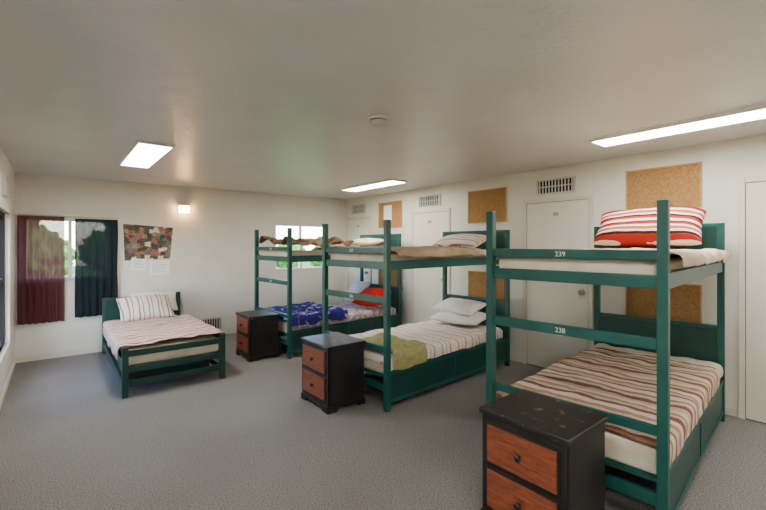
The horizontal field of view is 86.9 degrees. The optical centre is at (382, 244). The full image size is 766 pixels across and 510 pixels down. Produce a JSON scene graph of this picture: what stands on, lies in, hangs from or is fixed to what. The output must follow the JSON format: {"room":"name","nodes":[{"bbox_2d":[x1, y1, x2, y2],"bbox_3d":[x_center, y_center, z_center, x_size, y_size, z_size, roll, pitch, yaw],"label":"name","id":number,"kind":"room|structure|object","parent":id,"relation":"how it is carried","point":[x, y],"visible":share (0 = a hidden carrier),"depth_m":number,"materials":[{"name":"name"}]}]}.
{"room":"dormitory","nodes":[
{"label":"dormitory","id":0,"kind":"room"},
{"bbox_2d":[0,147,14,397],"bbox_3d":[-1.742,0.290,1.400,0.140,2.440,9.850,0,0,-39],"label":"wall","id":1,"kind":"structure","parent":0,"point":[6,168],"depth_m":4.67,"materials":[{"name":"paint"}]},
{"bbox_2d":[0,211,4,351],"bbox_3d":[-3.729,0.360,3.864,0.080,1.400,1.200,0,0,-39],"label":"frame","id":2,"kind":"object","parent":1,"relation":"attached to","point":[2,215],"visible":1,"depth_m":4.31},
{"bbox_2d":[0,200,9,370],"bbox_3d":[-3.675,0.360,3.908,0.020,1.540,1.340,0,0,-39],"label":"window frame","id":3,"kind":"structure","parent":1,"relation":"attached to","point":[3,206],"depth_m":4.37,"materials":[{"name":"paint"}]},
{"bbox_2d":[2,174,9,198],"bbox_3d":[-3.813,-0.590,4.086,0.030,0.200,0.450,0,0,-39],"label":"air vent","id":4,"kind":"object","parent":1,"relation":"in","point":[5,180],"visible":1,"depth_m":4.00,"materials":[{"name":"metal"}]},
{"bbox_2d":[0,358,15,408],"bbox_3d":[-1.679,1.475,1.443,0.012,0.070,9.558,0,0,-39],"label":"baseboard","id":5,"kind":"structure","parent":1,"relation":"attached to","point":[14,361],"depth_m":4.25,"materials":[{"name":"paint"}]},
{"bbox_2d":[15,172,344,357],"bbox_3d":[-2.787,0.290,6.805,5.050,2.440,0.140,0,0,-39],"label":"wall","id":6,"kind":"structure","parent":0,"point":[211,261],"depth_m":6.49,"materials":[{"name":"paint"}]},
{"bbox_2d":[16,346,110,362],"bbox_3d":[-3.865,1.475,5.832,2.150,0.070,0.012,0,0,-39],"label":"baseboard","id":7,"kind":"structure","parent":6,"relation":"attached to","point":[95,349],"depth_m":5.42,"materials":[{"name":"paint"}]},
{"bbox_2d":[15,213,120,217],"bbox_3d":[-4.237,-0.398,5.490,1.122,0.020,0.075,0,0,-39],"label":"curtain rod","id":8,"kind":"object","parent":6,"relation":"attached to","point":[15,213],"visible":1,"depth_m":5.42,"materials":[{"name":"white metal"}]},
{"bbox_2d":[17,215,64,324],"bbox_3d":[-4.460,0.321,5.277,0.478,1.402,0.064,0,0,-39],"label":"curtain","id":9,"kind":"object","parent":8,"relation":"hanging from","point":[40,239],"visible":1,"depth_m":5.27,"materials":[{"name":"red fabric"}]},
{"bbox_2d":[75,219,117,317],"bbox_3d":[-4.000,0.317,5.650,0.496,1.353,0.061,0,0,-39],"label":"curtain","id":10,"kind":"object","parent":8,"relation":"hanging from","point":[96,240],"visible":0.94,"depth_m":5.63,"materials":[{"name":"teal fabric"}]},
{"bbox_2d":[65,219,74,278],"bbox_3d":[-4.307,0.055,5.559,0.960,0.830,0.060,0,0,-39],"label":"frame","id":11,"kind":"object","parent":6,"relation":"attached to","point":[70,221],"visible":0.36,"depth_m":5.54,"materials":[{"name":"white wood"}]},
{"bbox_2d":[123,262,128,268],"bbox_3d":[-3.762,0.300,5.916,0.065,0.100,0.012,0,0,-39],"label":"light switch","id":12,"kind":"object","parent":6,"relation":"attached to","point":[125,264],"visible":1,"depth_m":5.91,"materials":[{"name":"white plastic"}]},
{"bbox_2d":[131,259,145,269],"bbox_3d":[-3.639,0.290,6.014,0.190,0.180,0.004,0,0,-39],"label":"notice","id":13,"kind":"object","parent":6,"relation":"attached to","point":[136,264],"visible":1,"depth_m":6.01,"materials":[{"name":"paper"}]},
{"bbox_2d":[123,224,172,260],"bbox_3d":[-3.537,-0.040,6.103,0.660,0.540,0.003,0,0,-39],"label":"poster","id":14,"kind":"object","parent":6,"relation":"attached to","point":[140,241],"visible":1,"depth_m":6.08,"materials":[{"name":"multicoloured paper"}]},
{"bbox_2d":[150,260,168,274],"bbox_3d":[-3.422,0.345,6.191,0.270,0.210,0.004,0,0,-39],"label":"notice","id":15,"kind":"object","parent":6,"relation":"attached to","point":[156,267],"visible":1,"depth_m":6.19,"materials":[{"name":"paper"}]},
{"bbox_2d":[178,204,189,213],"bbox_3d":[-3.133,-0.570,6.366,0.160,0.140,0.105,0,0,-39],"label":"wall sconce","id":16,"kind":"object","parent":6,"relation":"attached to","point":[185,209],"visible":1,"depth_m":6.33,"materials":[{"name":"white ceramic"}]},
{"bbox_2d":[200,317,221,329],"bbox_3d":[-2.853,1.305,6.648,0.390,0.210,0.020,0,0,-39],"label":"air vent","id":17,"kind":"object","parent":6,"relation":"in","point":[216,322],"visible":0.52,"depth_m":6.70,"materials":[{"name":"metal"}]},
{"bbox_2d":[275,224,321,270],"bbox_3d":[-1.593,0.040,7.762,1.070,0.860,0.060,0,0,-39],"label":"frame","id":18,"kind":"object","parent":6,"relation":"attached to","point":[300,267],"visible":0.57,"depth_m":7.74,"materials":[{"name":"white wood"}]},
{"bbox_2d":[275,269,321,271],"bbox_3d":[-1.562,0.481,7.723,1.070,0.022,0.040,0,0,-39],"label":"sill","id":19,"kind":"structure","parent":6,"relation":"attached to","point":[302,269],"depth_m":7.68,"materials":[{"name":"paint"}]},
{"bbox_2d":[0,0,765,199],"bbox_3d":[0.273,-0.990,3.036,5.330,0.120,9.850,0,0,-39],"label":"ceiling","id":20,"kind":"structure","parent":0,"point":[258,96],"depth_m":2.34,"materials":[{"name":"paint"}]},
{"bbox_2d":[119,139,174,167],"bbox_3d":[-2.455,-0.915,4.151,0.300,0.030,1.300,0,0,-39],"label":"recessed light","id":21,"kind":"object","parent":20,"relation":"in","point":[143,153],"visible":1,"depth_m":4.00,"materials":[{"name":"white plastic"}]},
{"bbox_2d":[341,178,407,191],"bbox_3d":[-0.170,-0.915,6.238,0.300,0.030,1.300,0,0,-39],"label":"recessed light","id":22,"kind":"object","parent":20,"relation":"in","point":[388,182],"visible":1,"depth_m":6.14,"materials":[{"name":"white plastic"}]},
{"bbox_2d":[346,181,404,190],"bbox_3d":[-0.170,-0.909,6.238,0.268,0.006,1.268,0,0,-39],"label":"diffuser","id":23,"kind":"object","parent":22,"relation":"attached to","point":[377,184],"depth_m":6.15,"materials":[{"name":"white plastic"}]},
{"bbox_2d":[367,115,387,126],"bbox_3d":[-0.042,-0.901,2.955,0.150,0.058,0.150,0,0,-39],"label":"smoke detector","id":24,"kind":"object","parent":20,"relation":"attached to","point":[374,120],"visible":1,"depth_m":2.91,"materials":[{"name":"white plastic"}]},
{"bbox_2d":[589,104,765,146],"bbox_3d":[2.330,-0.915,3.128,0.300,0.030,1.300,0,0,-39],"label":"recessed light","id":25,"kind":"object","parent":20,"relation":"in","point":[758,112],"visible":1,"depth_m":3.09,"materials":[{"name":"white plastic"}]},
{"bbox_2d":[0,333,765,509],"bbox_3d":[0.273,1.560,3.036,5.330,0.100,9.850,0,0,-39],"label":"floor","id":26,"kind":"structure","parent":0,"point":[247,439],"depth_m":3.00,"materials":[{"name":"carpet"}]},
{"bbox_2d":[102,292,224,398],"bbox_3d":[-2.853,1.115,5.109,0.990,0.790,2.170,0,0,-39],"label":"bed","id":27,"kind":"object","parent":26,"relation":"on","point":[162,360],"visible":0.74,"depth_m":4.38,"materials":[{"name":"green paint"}]},
{"bbox_2d":[129,290,177,310],"bbox_3d":[-3.315,0.818,5.844,0.600,0.290,0.272,0,0,-36],"label":"pillow","id":28,"kind":"object","parent":27,"relation":"on","point":[171,294],"visible":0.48,"depth_m":5.90,"materials":[{"name":"white fabric"}]},
{"bbox_2d":[103,314,225,359],"bbox_3d":[-2.721,1.075,4.947,1.054,0.215,1.636,0,0,-39],"label":"blanket","id":29,"kind":"object","parent":27,"relation":"on","point":[118,334],"visible":0.98,"depth_m":4.76,"materials":[{"name":"fabric"}]},
{"bbox_2d":[116,295,174,321],"bbox_3d":[-3.254,0.853,5.548,0.640,0.309,0.372,0,0,-42],"label":"pillow","id":30,"kind":"object","parent":29,"relation":"on","point":[133,308],"visible":0.99,"depth_m":5.45,"materials":[{"name":"white fabric"}]},
{"bbox_2d":[236,309,279,361],"bbox_3d":[-1.732,1.220,5.511,0.450,0.580,0.516,0,0,-39],"label":"nightstand","id":31,"kind":"object","parent":26,"relation":"on","point":[257,330],"visible":1,"depth_m":5.34,"materials":[{"name":"black paint"}]},
{"bbox_2d":[254,228,400,358],"bbox_3d":[-0.819,0.640,6.432,2.100,1.740,1.040,0,0,-42],"label":"bunk bed","id":32,"kind":"object","parent":26,"relation":"on","point":[293,341],"visible":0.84,"depth_m":5.92,"materials":[{"name":"green paint"}]},
{"bbox_2d":[259,236,353,247],"bbox_3d":[-1.176,-0.050,6.105,1.023,0.185,1.136,0,0,-42],"label":"blanket","id":33,"kind":"object","parent":32,"relation":"on","point":[334,240],"visible":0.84,"depth_m":5.86,"materials":[{"name":"brown fabric"}]},
{"bbox_2d":[278,302,394,328],"bbox_3d":[-0.836,1.084,6.414,1.882,0.141,1.017,0,0,-42],"label":"quilt","id":34,"kind":"object","parent":32,"relation":"on","point":[355,311],"visible":0.41,"depth_m":6.33,"materials":[{"name":"fabric"}]},
{"bbox_2d":[266,301,347,328],"bbox_3d":[-1.219,1.025,6.058,0.947,0.211,1.051,0,0,-42],"label":"blanket","id":35,"kind":"object","parent":34,"relation":"on","point":[307,313],"visible":0.81,"depth_m":5.83,"materials":[{"name":"blue fabric"}]},
{"bbox_2d":[344,281,370,300],"bbox_3d":[-0.447,0.808,7.043,0.295,0.340,0.461,0,0,-36],"label":"pillow","id":36,"kind":"object","parent":34,"relation":"on","point":[358,287],"visible":0.68,"depth_m":6.95,"materials":[{"name":"white fabric"}]},
{"bbox_2d":[352,288,391,306],"bbox_3d":[-0.183,0.841,6.579,0.539,0.278,0.384,0,0,39],"label":"pillow","id":37,"kind":"object","parent":34,"relation":"on","point":[368,291],"visible":0.62,"depth_m":6.47,"materials":[{"name":"red fabric"}]},
{"bbox_3d":[-0.461,0.067,6.758,0.942,0.096,1.139,0,0,-42],"label":"bedspread","id":38,"kind":"object","parent":32,"relation":"on","visible":0},
{"bbox_2d":[351,238,382,245],"bbox_3d":[-0.295,-0.055,6.882,0.356,0.136,0.659,0,0,-42],"label":"pillow","id":39,"kind":"object","parent":38,"relation":"on","point":[362,241],"visible":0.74,"depth_m":6.70,"materials":[{"name":"white fabric"}]},
{"bbox_2d":[301,332,365,414],"bbox_3d":[-0.501,1.210,3.908,0.460,0.600,0.516,0,0,-39],"label":"nightstand","id":40,"kind":"object","parent":26,"relation":"on","point":[333,362],"visible":1,"depth_m":3.75,"materials":[{"name":"black paint"}]},
{"bbox_2d":[322,220,509,411],"bbox_3d":[0.462,0.640,4.728,2.100,1.740,1.040,0,0,-42],"label":"bunk bed","id":41,"kind":"object","parent":26,"relation":"on","point":[397,385],"visible":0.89,"depth_m":4.10,"materials":[{"name":"green paint"}]},
{"bbox_2d":[328,246,484,257],"bbox_3d":[0.255,0.065,4.539,1.419,0.120,1.139,0,0,-42],"label":"blanket","id":42,"kind":"object","parent":41,"relation":"on","point":[414,251],"visible":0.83,"depth_m":4.08,"materials":[{"name":"beige fabric"}]},
{"bbox_2d":[349,319,502,370],"bbox_3d":[0.430,1.109,4.695,1.931,0.207,1.038,0,0,-42],"label":"quilt","id":43,"kind":"object","parent":41,"relation":"on","point":[440,338],"visible":0.65,"depth_m":4.58,"materials":[{"name":"white fabric"}]},
{"bbox_2d":[359,333,426,369],"bbox_3d":[0.042,1.064,4.078,0.491,0.212,0.660,0,0,-42],"label":"blanket","id":44,"kind":"object","parent":43,"relation":"on","point":[407,354],"visible":0.81,"depth_m":3.90,"materials":[{"name":"green fabric"}]},
{"bbox_2d":[430,311,485,325],"bbox_3d":[0.985,0.916,5.178,0.679,0.154,0.395,0,0,42],"label":"pillow","id":45,"kind":"object","parent":43,"relation":"on","point":[476,318],"visible":0.7,"depth_m":5.02,"materials":[{"name":"white fabric"}]},
{"bbox_2d":[431,298,485,315],"bbox_3d":[0.989,0.796,5.263,0.345,0.168,0.659,0,0,-39],"label":"pillow","id":46,"kind":"object","parent":45,"relation":"on","point":[459,306],"visible":0.99,"depth_m":5.14,"materials":[{"name":"white fabric"}]},
{"bbox_3d":[0.966,0.090,5.187,0.526,0.071,1.110,0,0,-42],"label":"bedspread","id":47,"kind":"object","parent":41,"relation":"on","visible":0},
{"bbox_2d":[431,234,485,247],"bbox_3d":[0.985,-0.045,5.178,0.358,0.206,0.699,0,0,-42],"label":"pillow","id":48,"kind":"object","parent":47,"relation":"on","point":[456,240],"visible":0.77,"depth_m":5.02,"materials":[{"name":"beige fabric"}]},
{"bbox_2d":[479,389,608,509],"bbox_3d":[0.842,1.200,2.158,0.470,0.620,0.506,0,0,-39],"label":"nightstand","id":49,"kind":"object","parent":26,"relation":"on","point":[540,452],"visible":1,"depth_m":2.04,"materials":[{"name":"black paint"}]},
{"bbox_2d":[486,199,724,509],"bbox_3d":[1.824,0.640,3.122,2.100,1.740,1.040,0,0,-44],"label":"bunk bed","id":50,"kind":"object","parent":26,"relation":"on","point":[661,270],"visible":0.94,"depth_m":2.39,"materials":[{"name":"green paint"}]},
{"bbox_2d":[496,348,719,465],"bbox_3d":[1.755,1.085,3.056,1.823,0.166,1.035,0,0,-44],"label":"blanket","id":51,"kind":"object","parent":50,"relation":"on","point":[620,384],"visible":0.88,"depth_m":2.90,"materials":[{"name":"fabric"}]},
{"bbox_2d":[496,248,730,266],"bbox_3d":[1.803,0.081,3.101,1.922,0.120,1.139,0,0,-44],"label":"bedspread","id":52,"kind":"object","parent":50,"relation":"on","point":[690,257],"visible":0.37,"depth_m":2.65,"materials":[{"name":"white fabric"}]},
{"bbox_2d":[593,206,706,246],"bbox_3d":[2.368,-0.161,3.629,0.334,0.351,0.819,0,0,-44],"label":"pillow","id":53,"kind":"object","parent":52,"relation":"on","point":[633,227],"visible":0.94,"depth_m":3.53,"materials":[{"name":"fabric"}]},
{"bbox_2d":[590,343,722,377],"bbox_3d":[2.470,1.055,3.733,0.207,0.119,1.021,0,0,-44],"label":"sheet","id":54,"kind":"object","parent":50,"relation":"on","point":[718,367],"visible":0.88,"depth_m":3.60,"materials":[{"name":"white fabric"}]},
{"bbox_2d":[345,135,765,408],"bbox_3d":[2.287,0.290,4.671,0.140,2.440,9.850,0,0,-39],"label":"wall","id":55,"kind":"structure","parent":0,"point":[724,162],"depth_m":4.39,"materials":[{"name":"paint"}]},
{"bbox_2d":[348,218,368,302],"bbox_3d":[-0.483,0.492,7.961,0.006,2.012,0.718,0,0,-39],"label":"door","id":56,"kind":"structure","parent":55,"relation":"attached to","point":[354,232],"depth_m":8.01,"materials":[{"name":"paint"}]},
{"bbox_2d":[346,215,370,302],"bbox_3d":[-0.484,0.472,7.960,0.018,2.075,0.820,0,0,-39],"label":"door frame","id":57,"kind":"structure","parent":55,"relation":"attached to","point":[367,216],"depth_m":8.13,"materials":[{"name":"paint"}]},
{"bbox_2d":[351,203,365,214],"bbox_3d":[-0.482,-0.705,7.955,0.019,0.190,0.480,0,0,-39],"label":"air vent","id":58,"kind":"object","parent":55,"relation":"in","point":[359,208],"visible":1,"depth_m":7.94,"materials":[{"name":"metal"}]},
{"bbox_2d":[378,200,401,227],"bbox_3d":[0.124,-0.540,7.210,0.017,0.460,0.640,0,0,-39],"label":"cork board","id":59,"kind":"object","parent":55,"relation":"attached to","point":[392,211],"visible":0.91,"depth_m":7.17,"materials":[{"name":"brown wood"}]},
{"bbox_2d":[378,269,401,290],"bbox_3d":[0.124,0.580,7.210,0.017,0.420,0.640,0,0,-39],"label":"cork board","id":60,"kind":"object","parent":55,"relation":"attached to","point":[380,271],"visible":0.31,"depth_m":7.15,"materials":[{"name":"brown wood"}]},
{"bbox_2d":[418,193,440,207],"bbox_3d":[0.741,-0.705,6.449,0.019,0.190,0.480,0,0,-39],"label":"air vent","id":61,"kind":"object","parent":55,"relation":"in","point":[431,200],"visible":1,"depth_m":6.44,"materials":[{"name":"metal"}]},
{"bbox_2d":[413,211,447,323],"bbox_3d":[0.746,0.492,6.447,0.006,2.012,0.758,0,0,-39],"label":"door","id":62,"kind":"structure","parent":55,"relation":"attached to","point":[427,283],"depth_m":6.48,"materials":[{"name":"paint"}]},
{"bbox_2d":[411,208,449,323],"bbox_3d":[0.745,0.472,6.446,0.018,2.075,0.860,0,0,-39],"label":"door frame","id":63,"kind":"structure","parent":55,"relation":"attached to","point":[441,209],"depth_m":6.67,"materials":[{"name":"paint"}]},
{"bbox_2d":[468,271,503,299],"bbox_3d":[1.435,0.580,5.596,0.017,0.420,0.640,0,0,-39],"label":"cork board","id":64,"kind":"object","parent":55,"relation":"attached to","point":[476,279],"visible":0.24,"depth_m":5.67,"materials":[{"name":"brown wood"}]},
{"bbox_2d":[468,187,506,223],"bbox_3d":[1.435,-0.540,5.596,0.017,0.460,0.640,0,0,-39],"label":"cork board","id":65,"kind":"object","parent":55,"relation":"attached to","point":[480,202],"visible":0.93,"depth_m":5.60,"materials":[{"name":"brown wood"}]},
{"bbox_2d":[536,175,575,195],"bbox_3d":[2.058,-0.705,4.826,0.019,0.190,0.480,0,0,-39],"label":"air vent","id":66,"kind":"object","parent":55,"relation":"in","point":[567,184],"visible":1,"depth_m":4.82,"materials":[{"name":"metal"}]},
{"bbox_2d":[527,199,587,367],"bbox_3d":[2.063,0.492,4.824,0.006,2.012,0.758,0,0,-39],"label":"door","id":67,"kind":"structure","parent":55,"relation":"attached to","point":[549,302],"depth_m":4.82,"materials":[{"name":"paint"}]},
{"bbox_2d":[523,194,592,363],"bbox_3d":[2.062,0.472,4.823,0.018,2.075,0.860,0,0,-39],"label":"door frame","id":68,"kind":"structure","parent":55,"relation":"attached to","point":[590,196],"depth_m":4.87,"materials":[{"name":"paint"}]},
{"bbox_2d":[527,199,588,368],"bbox_3d":[2.068,0.495,4.828,0.004,2.030,0.770,0,0,-39],"label":"reveal","id":69,"kind":"object","parent":55,"relation":"attached to","point":[579,199],"visible":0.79,"depth_m":4.53,"materials":[{"name":"white paint"}]},
{"bbox_2d":[510,355,737,416],"bbox_3d":[2.512,1.475,4.274,0.012,0.070,8.670,0,0,-39],"label":"baseboard","id":70,"kind":"structure","parent":55,"relation":"attached to","point":[728,411],"depth_m":3.59,"materials":[{"name":"paint"}]},
{"bbox_2d":[626,162,701,209],"bbox_3d":[2.746,-0.540,3.981,0.017,0.460,0.640,0,0,-39],"label":"cork board","id":71,"kind":"object","parent":55,"relation":"attached to","point":[681,184],"visible":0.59,"depth_m":3.96,"materials":[{"name":"brown wood"}]},
{"bbox_2d":[626,284,701,322],"bbox_3d":[2.746,0.580,3.981,0.017,0.420,0.640,0,0,-39],"label":"cork board","id":72,"kind":"object","parent":55,"relation":"attached to","point":[685,299],"visible":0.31,"depth_m":3.90,"materials":[{"name":"brown wood"}]},
{"bbox_2d":[738,175,765,418],"bbox_3d":[3.379,0.463,3.201,0.018,2.095,0.860,0,0,-39],"label":"door frame","id":73,"kind":"structure","parent":55,"relation":"attached to","point":[741,181],"depth_m":3.51,"materials":[{"name":"paint"}]},
{"bbox_2d":[745,181,765,423],"bbox_3d":[3.385,0.485,3.205,0.004,2.050,0.770,0,0,-39],"label":"reveal","id":74,"kind":"object","parent":55,"relation":"attached to","point":[759,181],"visible":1,"depth_m":3.50,"materials":[{"name":"white paint"}]},
{"bbox_2d":[746,182,765,422],"bbox_3d":[3.381,0.482,3.202,0.006,2.032,0.758,0,0,-39],"label":"door","id":75,"kind":"structure","parent":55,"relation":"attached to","point":[755,192],"depth_m":3.44,"materials":[{"name":"paint"}]},
{"label":"outside","id":76,"kind":"structure","parent":0,"visible":0},
{"bbox_2d":[65,262,314,276],"bbox_3d":[-9.902,1.835,24.890,44.000,0.050,36.870,0,0,-39],"label":"lawn","id":77,"kind":"structure","parent":76,"point":[304,264],"depth_m":34.02,"materials":[{"name":"green plant"}]},
{"bbox_2d":[64,240,74,274],"bbox_3d":[-13.418,-0.230,13.600,5.003,4.080,3.808,0,0,-39],"label":"tree","id":78,"kind":"object","parent":77,"relation":"on","point":[66,241],"visible":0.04,"depth_m":15.19,"materials":[{"name":"green plant"}]},
{"bbox_2d":[276,244,305,267],"bbox_3d":[-5.489,0.799,23.860,2.190,2.022,1.938,0,0,-39],"label":"tree","id":79,"kind":"object","parent":77,"relation":"on","point":[280,264],"visible":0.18,"depth_m":23.45,"materials":[{"name":"green plant"}]},
{"bbox_2d":[311,236,321,266],"bbox_3d":[-3.726,0.492,27.877,2.721,2.636,2.594,0,0,-39],"label":"tree","id":80,"kind":"object","parent":77,"relation":"on","point":[316,263],"visible":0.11,"depth_m":27.24,"materials":[{"name":"green plant"}]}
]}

